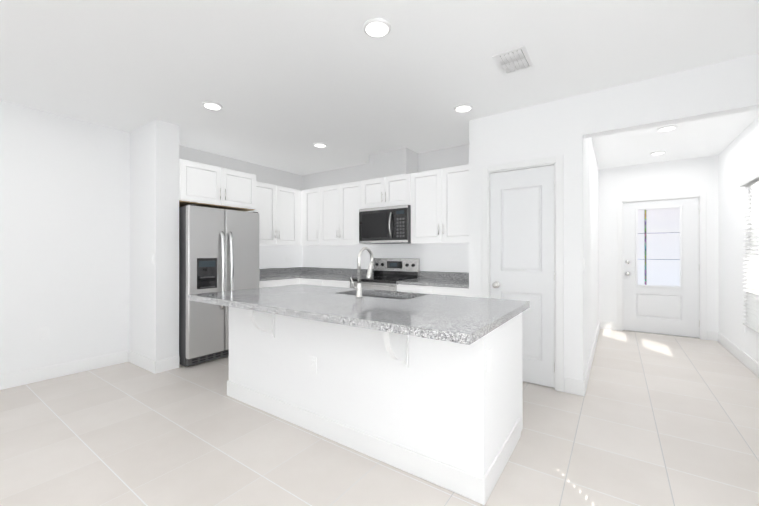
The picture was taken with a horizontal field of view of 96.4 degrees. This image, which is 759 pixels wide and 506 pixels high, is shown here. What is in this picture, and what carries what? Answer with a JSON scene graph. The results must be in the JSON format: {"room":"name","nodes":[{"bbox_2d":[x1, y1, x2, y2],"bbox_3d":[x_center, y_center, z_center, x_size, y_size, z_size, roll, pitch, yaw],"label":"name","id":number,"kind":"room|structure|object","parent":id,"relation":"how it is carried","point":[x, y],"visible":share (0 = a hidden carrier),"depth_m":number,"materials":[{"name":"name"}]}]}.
{"room":"kitchen","nodes":[
{"label":"kitchen","id":0,"kind":"room"},
{"bbox_2d":[0,329,758,505],"bbox_3d":[-0.426,1.315,2.412,6.105,0.100,10.340,0,0,35],"label":"floor","id":1,"kind":"structure","parent":0,"point":[647,419],"depth_m":2.22,"materials":[{"name":"tile"}]},
{"bbox_2d":[179,204,259,366],"bbox_3d":[-2.128,0.371,4.269,0.889,1.797,0.900,0,0,35],"label":"refrigerator","id":2,"kind":"object","parent":1,"relation":"on","point":[219,250],"visible":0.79,"depth_m":3.89,"materials":[{"name":"grey metal"}]},
{"bbox_2d":[260,279,299,287],"bbox_3d":[-1.709,0.834,5.079,0.700,0.874,0.860,0,0,35],"label":"base cabinet","id":3,"kind":"object","parent":1,"relation":"on","point":[263,282],"depth_m":4.91,"materials":[{"name":"white paint"}]},
{"bbox_2d":[260,275,299,278],"bbox_3d":[-1.741,0.377,5.081,0.647,0.040,0.835,0,0,35],"label":"countertop","id":4,"kind":"structure","parent":3,"relation":"on","point":[261,276],"depth_m":5.05,"materials":[{"name":"grey stone"}]},
{"bbox_2d":[300,279,349,287],"bbox_3d":[-0.670,0.834,5.203,1.027,0.874,0.700,0,0,35],"label":"base cabinet","id":5,"kind":"object","parent":1,"relation":"on","point":[323,282],"depth_m":4.90,"materials":[{"name":"white paint"}]},
{"bbox_2d":[292,271,372,278],"bbox_3d":[-0.907,0.378,5.403,1.644,0.040,0.647,0,0,35],"label":"countertop","id":6,"kind":"structure","parent":5,"relation":"on","point":[303,274],"depth_m":5.21,"materials":[{"name":"grey stone"}]},
{"bbox_2d":[215,304,522,504],"bbox_3d":[-0.195,0.832,2.669,2.298,0.869,1.126,0,0,35],"label":"kitchen island","id":7,"kind":"object","parent":1,"relation":"on","point":[405,382],"depth_m":2.07,"materials":[{"name":"paint"}]},
{"bbox_2d":[188,284,355,311],"bbox_3d":[-0.870,0.375,3.065,0.910,0.045,1.220,0,0,35],"label":"island countertop","id":8,"kind":"structure","parent":7,"relation":"on","point":[245,298],"depth_m":2.85,"materials":[{"name":"grey stone"}]},
{"bbox_2d":[309,356,316,373],"bbox_3d":[-0.472,0.795,2.403,0.072,0.116,0.007,0,0,35],"label":"outlet","id":9,"kind":"object","parent":7,"relation":"attached to","point":[312,364],"visible":1,"depth_m":2.40,"materials":[{"name":"plastic"}]},
{"bbox_2d":[256,289,427,323],"bbox_3d":[-0.202,0.374,2.598,0.720,0.045,1.220,0,0,35],"label":"island countertop","id":10,"kind":"structure","parent":7,"relation":"on","point":[322,308],"depth_m":2.33,"materials":[{"name":"grey stone"}]},
{"bbox_2d":[350,247,373,297],"bbox_3d":[-0.132,0.153,2.738,0.094,0.398,0.217,0,0,35],"label":"faucet","id":11,"kind":"object","parent":10,"relation":"on","point":[358,287],"visible":1,"depth_m":2.66,"materials":[{"name":"silver metal"}]},
{"bbox_2d":[348,292,411,299],"bbox_3d":[0.001,0.487,2.889,0.744,0.202,0.404,0,0,35],"label":"sink","id":12,"kind":"object","parent":10,"relation":"in","point":[349,293],"depth_m":3.12,"materials":[{"name":"silver metal"}]},
{"bbox_2d":[332,294,529,343],"bbox_3d":[0.413,0.373,2.169,0.780,0.045,1.220,0,0,35],"label":"island countertop","id":13,"kind":"structure","parent":7,"relation":"on","point":[450,319],"depth_m":1.87,"materials":[{"name":"grey stone"}]},
{"bbox_2d":[350,258,419,290],"bbox_3d":[0.062,0.675,4.685,0.762,1.190,0.697,0,0,35],"label":"range","id":14,"kind":"object","parent":1,"relation":"on","point":[388,273],"visible":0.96,"depth_m":4.77,"materials":[{"name":"silver metal"}]},
{"bbox_2d":[396,283,468,296],"bbox_3d":[0.792,0.832,4.219,0.964,0.874,0.637,0,0,35],"label":"base cabinet","id":15,"kind":"object","parent":1,"relation":"on","point":[402,287],"depth_m":3.97,"materials":[{"name":"white paint"}]},
{"bbox_2d":[396,279,468,286],"bbox_3d":[0.789,0.375,4.216,0.964,0.040,0.647,0,0,35],"label":"countertop","id":16,"kind":"structure","parent":15,"relation":"on","point":[431,282],"depth_m":4.08,"materials":[{"name":"grey stone"}]},
{"bbox_2d":[0,54,758,380],"bbox_3d":[-0.426,-0.070,2.414,6.105,2.670,10.340,0,0,35],"label":"wall","id":17,"kind":"structure","parent":0,"point":[89,218],"depth_m":3.61,"materials":[{"name":"paint"}]},
{"bbox_2d":[0,350,127,389],"bbox_3d":[-4.306,1.200,1.965,0.018,0.130,4.860,0,0,35],"label":"baseboard","id":18,"kind":"structure","parent":17,"relation":"attached to","point":[54,371],"depth_m":3.46,"materials":[{"name":"white paint"}]},
{"bbox_2d":[127,350,157,373],"bbox_3d":[-2.621,1.203,3.741,0.684,0.130,0.018,0,0,35],"label":"baseboard","id":19,"kind":"structure","parent":17,"relation":"attached to","point":[139,360],"depth_m":3.70,"materials":[{"name":"white paint"}]},
{"bbox_2d":[151,253,153,263],"bbox_3d":[-2.416,0.068,3.603,0.072,0.116,0.011,0,0,35],"label":"light switch","id":20,"kind":"object","parent":17,"relation":"attached to","point":[152,258],"visible":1,"depth_m":3.59,"materials":[{"name":"plastic"}]},
{"bbox_2d":[179,159,226,207],"bbox_3d":[-2.339,-0.811,4.184,0.697,0.460,0.546,0,0,35],"label":"upper cabinet","id":21,"kind":"object","parent":17,"relation":"attached to","point":[203,185],"depth_m":3.97,"materials":[{"name":"white paint"}]},
{"bbox_2d":[215,169,258,210],"bbox_3d":[-2.099,-0.810,4.528,0.697,0.460,0.545,0,0,35],"label":"upper cabinet","id":22,"kind":"object","parent":17,"relation":"attached to","point":[242,188],"depth_m":4.40,"materials":[{"name":"white paint"}]},
{"bbox_2d":[245,183,302,245],"bbox_3d":[-1.762,-0.583,5.314,0.347,0.910,1.121,0,0,35],"label":"upper cabinet","id":23,"kind":"object","parent":17,"relation":"attached to","point":[280,211],"depth_m":5.33,"materials":[{"name":"white paint"}]},
{"bbox_2d":[260,267,303,274],"bbox_3d":[-1.812,0.308,5.526,0.020,0.100,1.482,0,0,35],"label":"backsplash","id":24,"kind":"structure","parent":17,"relation":"attached to","point":[267,271],"depth_m":5.68,"materials":[{"name":"grey stone"}]},
{"bbox_2d":[303,187,322,245],"bbox_3d":[-0.974,-0.583,5.634,0.418,0.910,0.347,0,0,35],"label":"upper cabinet","id":25,"kind":"object","parent":17,"relation":"attached to","point":[312,198],"depth_m":5.50,"materials":[{"name":"white paint"}]},
{"bbox_2d":[323,181,375,245],"bbox_3d":[-0.532,-0.583,5.325,0.913,0.910,0.347,0,0,35],"label":"upper cabinet","id":26,"kind":"object","parent":17,"relation":"attached to","point":[342,203],"depth_m":5.13,"materials":[{"name":"white paint"}]},
{"bbox_2d":[363,177,390,207],"bbox_3d":[0.034,-0.834,4.929,0.468,0.410,0.347,0,0,35],"label":"upper cabinet","id":27,"kind":"object","parent":17,"relation":"attached to","point":[376,192],"depth_m":4.77,"materials":[{"name":"white paint"}]},
{"bbox_2d":[359,204,410,243],"bbox_3d":[0.134,-0.378,4.773,0.790,0.497,0.488,0,0,35],"label":"over-the-range microwave","id":28,"kind":"object","parent":27,"relation":"attached to","point":[386,225],"visible":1,"depth_m":4.59,"materials":[{"name":"grey"}]},
{"bbox_2d":[304,267,468,278],"bbox_3d":[-0.011,0.307,5.158,3.354,0.100,0.020,0,0,35],"label":"backsplash","id":29,"kind":"structure","parent":17,"relation":"attached to","point":[319,270],"depth_m":5.28,"materials":[{"name":"grey stone"}]},
{"bbox_2d":[391,174,410,205],"bbox_3d":[0.314,-0.835,4.733,0.468,0.410,0.347,0,0,35],"label":"upper cabinet","id":30,"kind":"object","parent":17,"relation":"attached to","point":[400,184],"depth_m":4.55,"materials":[{"name":"white paint"}]},
{"bbox_2d":[411,165,468,242],"bbox_3d":[0.888,-0.585,4.332,0.932,0.910,0.347,0,0,35],"label":"upper cabinet","id":31,"kind":"object","parent":17,"relation":"attached to","point":[437,200],"depth_m":4.21,"materials":[{"name":"white paint"}]},
{"bbox_2d":[490,165,554,387],"bbox_3d":[1.381,0.221,3.303,0.609,2.069,0.107,0,0,35],"label":"pantry door","id":32,"kind":"structure","parent":17,"relation":"in","point":[522,256],"depth_m":3.28,"materials":[{"name":"white paint"}]},
{"bbox_2d":[482,155,563,391],"bbox_3d":[1.402,0.189,3.348,0.746,2.158,0.134,0,0,35],"label":"door frame","id":33,"kind":"structure","parent":17,"relation":"attached to","point":[555,161],"depth_m":3.13,"materials":[{"name":"white paint"}]},
{"bbox_2d":[582,321,600,395],"bbox_3d":[2.747,1.205,4.340,0.014,0.130,3.304,0,0,35],"label":"baseboard","id":34,"kind":"structure","parent":17,"relation":"attached to","point":[584,383],"depth_m":3.63,"materials":[{"name":"white paint"}]},
{"bbox_2d":[623,198,699,337],"bbox_3d":[4.341,0.223,5.250,0.929,2.065,0.116,0,0,35],"label":"front door","id":35,"kind":"structure","parent":17,"relation":"in","point":[660,266],"depth_m":5.25,"materials":[{"name":"white paint"}]},
{"bbox_2d":[617,192,706,339],"bbox_3d":[4.361,0.193,5.294,1.066,2.158,0.134,0,0,35],"label":"door frame","id":36,"kind":"structure","parent":17,"relation":"attached to","point":[702,196],"depth_m":5.04,"materials":[{"name":"white paint"}]},
{"bbox_2d":[716,332,758,375],"bbox_3d":[1.971,1.197,0.736,0.015,0.130,10.100,0,0,35],"label":"baseboard","id":37,"kind":"structure","parent":17,"relation":"attached to","point":[736,351],"depth_m":4.00,"materials":[{"name":"white paint"}]},
{"bbox_2d":[746,183,758,334],"bbox_3d":[3.845,0.041,3.381,0.084,1.584,0.880,0,0,35],"label":"window","id":38,"kind":"structure","parent":17,"relation":"in","point":[754,194],"depth_m":3.69,"materials":[{"name":"white paint"}]},
{"bbox_2d":[739,169,758,333],"bbox_3d":[3.803,-0.001,3.411,0.073,1.612,0.908,0,0,35],"label":"window blinds","id":39,"kind":"object","parent":38,"relation":"attached to","point":[751,313],"visible":1,"depth_m":3.56,"materials":[{"name":"white plastic"}]},
{"bbox_2d":[0,0,758,174],"bbox_3d":[-0.426,-1.454,2.417,6.105,0.100,10.340,0,0,35],"label":"ceiling","id":40,"kind":"structure","parent":0,"point":[286,84],"depth_m":2.55,"materials":[{"name":"paint"}]},
{"bbox_2d":[202,101,222,109],"bbox_3d":[-1.592,-1.396,3.233,0.176,0.014,0.176,0,0,35],"label":"recessed light","id":41,"kind":"object","parent":40,"relation":"in","point":[211,105],"visible":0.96,"depth_m":3.21,"materials":[{"name":"white paint"}]},
{"bbox_2d":[313,142,326,147],"bbox_3d":[-0.772,-1.393,4.404,0.176,0.014,0.176,0,0,35],"label":"recessed light","id":42,"kind":"object","parent":40,"relation":"in","point":[320,145],"visible":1,"depth_m":4.39,"materials":[{"name":"white paint"}]},
{"bbox_2d":[363,18,390,37],"bbox_3d":[-0.016,-1.398,2.118,0.176,0.014,0.176,0,0,35],"label":"recessed light","id":43,"kind":"object","parent":40,"relation":"in","point":[376,27],"visible":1,"depth_m":2.10,"materials":[{"name":"white paint"}]},
{"bbox_2d":[454,104,472,111],"bbox_3d":[0.812,-1.396,3.284,0.176,0.014,0.176,0,0,35],"label":"recessed light","id":44,"kind":"object","parent":40,"relation":"in","point":[463,108],"visible":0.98,"depth_m":3.27,"materials":[{"name":"white paint"}]},
{"bbox_2d":[492,46,533,75],"bbox_3d":[0.983,-1.398,2.491,0.220,0.011,0.315,0,0,35],"label":"ceiling vent","id":45,"kind":"object","parent":40,"relation":"in","point":[518,59],"visible":1,"depth_m":2.47,"materials":[{"name":"white metal"}]},
{"bbox_2d":[650,151,665,154],"bbox_3d":[3.899,-1.393,4.750,0.176,0.014,0.176,0,0,35],"label":"recessed light","id":46,"kind":"object","parent":40,"relation":"in","point":[657,152],"visible":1,"depth_m":4.74,"materials":[{"name":"white paint"}]},
{"bbox_2d":[657,125,676,131],"bbox_3d":[3.237,-1.395,3.821,0.176,0.014,0.176,0,0,35],"label":"recessed light","id":47,"kind":"object","parent":40,"relation":"in","point":[666,128],"visible":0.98,"depth_m":3.80,"materials":[{"name":"white paint"}]},
{"label":"outside","id":48,"kind":"structure","parent":0,"visible":0},
{"bbox_2d":[758,182,758,273],"bbox_3d":[4.659,-0.532,3.313,0.040,3.600,6.800,0,0,35],"label":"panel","id":49,"kind":"object","parent":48,"point":[758,217],"depth_m":5.54,"materials":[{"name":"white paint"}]}
]}

